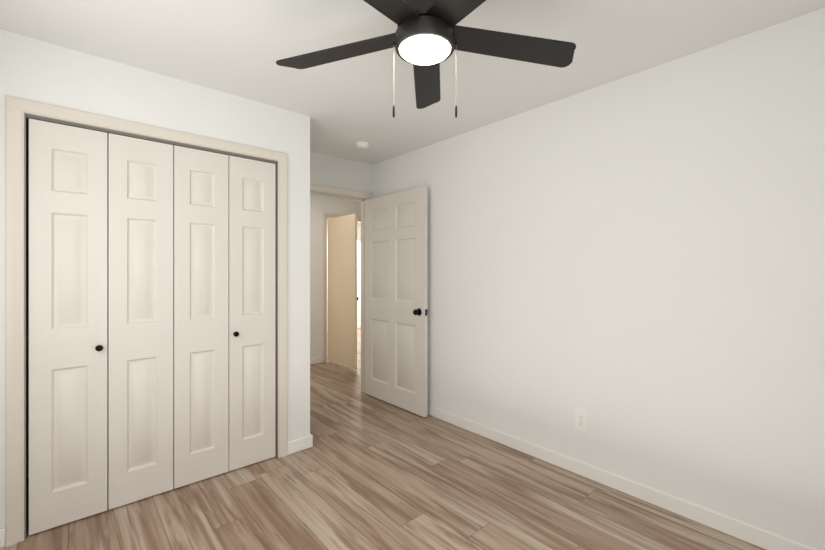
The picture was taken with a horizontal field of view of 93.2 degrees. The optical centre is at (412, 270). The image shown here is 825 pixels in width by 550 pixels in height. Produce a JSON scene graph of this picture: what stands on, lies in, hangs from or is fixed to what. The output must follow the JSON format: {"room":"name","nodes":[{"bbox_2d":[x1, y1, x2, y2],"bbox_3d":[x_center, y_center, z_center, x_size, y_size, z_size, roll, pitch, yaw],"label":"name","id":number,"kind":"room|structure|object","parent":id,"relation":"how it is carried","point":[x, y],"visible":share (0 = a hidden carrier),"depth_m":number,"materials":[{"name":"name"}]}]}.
{"room":"empty bedroom","nodes":[
{"label":"empty bedroom","id":0,"kind":"room"},
{"bbox_2d":[0,29,309,528],"bbox_3d":[-1.457,0.080,2.315,1.777,2.420,0.120,0,0,-41],"label":"wall","id":1,"kind":"structure","parent":0,"point":[32,69],"depth_m":2.31,"materials":[{"name":"paint"}]},
{"bbox_2d":[5,95,286,546],"bbox_3d":[-1.432,0.234,2.326,1.371,2.112,0.136,0,0,-41],"label":"door frame","id":2,"kind":"structure","parent":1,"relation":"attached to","point":[26,321],"depth_m":1.87,"materials":[{"name":"beige wood"}]},
{"bbox_2d":[29,118,172,534],"bbox_3d":[-1.632,0.271,2.090,0.606,2.022,0.067,0,0,-41],"label":"bifold door","id":3,"kind":"structure","parent":2,"relation":"attached to","point":[67,324],"depth_m":2.06,"materials":[{"name":"paint"}]},
{"bbox_2d":[26,115,276,163],"bbox_3d":[-1.415,-0.750,2.306,1.237,0.011,0.042,0,0,-41],"label":"closet track","id":4,"kind":"object","parent":2,"relation":"attached to","point":[126,134],"visible":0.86,"depth_m":2.19,"materials":[{"name":"grey metal"}]},
{"bbox_2d":[173,145,274,488],"bbox_3d":[-1.173,0.271,2.494,0.606,2.022,0.067,0,0,-41],"label":"bifold door","id":5,"kind":"structure","parent":2,"relation":"attached to","point":[223,313],"depth_m":2.47,"materials":[{"name":"paint"}]},
{"bbox_2d":[0,434,312,547],"bbox_3d":[-1.651,1.246,2.560,1.777,0.088,0.776,0,0,-41],"label":"baseboard","id":6,"kind":"structure","parent":1,"relation":"attached to","point":[300,444],"depth_m":2.77,"materials":[{"name":"paint"}]},
{"bbox_2d":[28,121,372,477],"bbox_3d":[-1.545,0.080,3.251,2.882,2.420,0.120,0,0,-41],"label":"wall","id":7,"kind":"structure","parent":0,"point":[332,171],"depth_m":3.82,"materials":[{"name":"paint"}]},
{"bbox_2d":[310,184,372,392],"bbox_3d":[-0.854,0.234,3.849,1.046,2.113,0.138,0,0,-41],"label":"door frame","id":8,"kind":"structure","parent":7,"relation":"attached to","point":[362,200],"depth_m":4.14,"materials":[{"name":"paint"}]},
{"bbox_2d":[365,186,427,416],"bbox_3d":[-0.185,0.269,3.760,0.162,2.018,0.922,0,0,-41],"label":"entry door","id":9,"kind":"structure","parent":8,"relation":"attached to","point":[396,299],"depth_m":3.68,"materials":[{"name":"paint"}]},
{"bbox_2d":[310,194,360,357],"bbox_3d":[-0.783,0.080,6.015,5.220,2.420,0.120,0,0,-41],"label":"wall","id":10,"kind":"structure","parent":0,"point":[320,205],"depth_m":5.46,"materials":[{"name":"paint"}]},
{"bbox_2d":[310,356,322,364],"bbox_3d":[-1.934,1.246,4.910,1.792,0.088,0.016,0,0,-41],"label":"baseboard","id":11,"kind":"structure","parent":10,"relation":"attached to","point":[315,360],"depth_m":5.43,"materials":[{"name":"paint"}]},
{"bbox_2d":[323,213,360,361],"bbox_3d":[-0.926,0.234,5.798,0.896,2.113,0.016,0,0,-41],"label":"door frame","id":12,"kind":"structure","parent":10,"relation":"attached to","point":[327,215],"depth_m":5.53,"materials":[{"name":"paint"}]},
{"bbox_2d":[327,214,358,369],"bbox_3d":[-0.939,0.269,5.316,0.098,2.018,0.710,0,0,-41],"label":"hall door","id":13,"kind":"structure","parent":10,"relation":"in","point":[342,298],"depth_m":5.24,"materials":[{"name":"paint"}]},
{"bbox_2d":[357,222,360,323],"bbox_3d":[-2.166,0.080,8.036,4.620,2.420,0.120,0,0,-41],"label":"wall","id":14,"kind":"structure","parent":0,"point":[359,272],"depth_m":8.81,"materials":[{"name":"paint"}]},
{"bbox_2d":[0,328,764,549],"bbox_3d":[-0.255,1.340,4.395,6.570,0.100,8.170,0,0,-41],"label":"floor","id":15,"kind":"structure","parent":0,"point":[366,472],"depth_m":2.15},
{"bbox_2d":[0,0,824,164],"bbox_3d":[-0.255,-1.180,4.395,6.570,0.100,8.170,0,0,-41],"label":"ceiling","id":16,"kind":"structure","parent":0,"point":[239,48],"depth_m":1.97,"materials":[{"name":"paint"}]},
{"bbox_2d":[354,142,368,149],"bbox_3d":[-0.450,-1.109,3.470,0.132,0.040,0.132,0,0,-41],"label":"smoke detector","id":17,"kind":"object","parent":16,"relation":"attached to","point":[362,145],"visible":0.98,"depth_m":3.43,"materials":[{"name":"white plastic"}]},
{"bbox_2d":[276,0,575,117],"bbox_3d":[0.059,-0.855,1.431,1.261,0.549,1.239,0,0,-41],"label":"ceiling fan","id":18,"kind":"object","parent":16,"relation":"hanging from","point":[427,38],"visible":1,"depth_m":1.51,"materials":[{"name":"black metal"}]},
{"bbox_2d":[373,8,824,549],"bbox_3d":[0.910,0.080,2.736,0.120,2.420,4.140,0,0,-41],"label":"wall","id":19,"kind":"structure","parent":0,"point":[633,265],"depth_m":2.14,"materials":[{"name":"paint"}]},
{"bbox_2d":[574,407,587,432],"bbox_3d":[1.065,0.942,2.464,0.008,0.140,0.085,0,0,-41],"label":"electrical outlet","id":20,"kind":"object","parent":19,"relation":"attached to","point":[580,419],"visible":1,"depth_m":2.46,"materials":[{"name":"white plastic"}]},
{"bbox_2d":[428,405,817,549],"bbox_3d":[0.859,1.246,2.691,0.016,0.088,3.900,0,0,-41],"label":"baseboard","id":21,"kind":"structure","parent":19,"relation":"attached to","point":[747,532],"depth_m":2.20,"materials":[{"name":"paint"}]}
]}

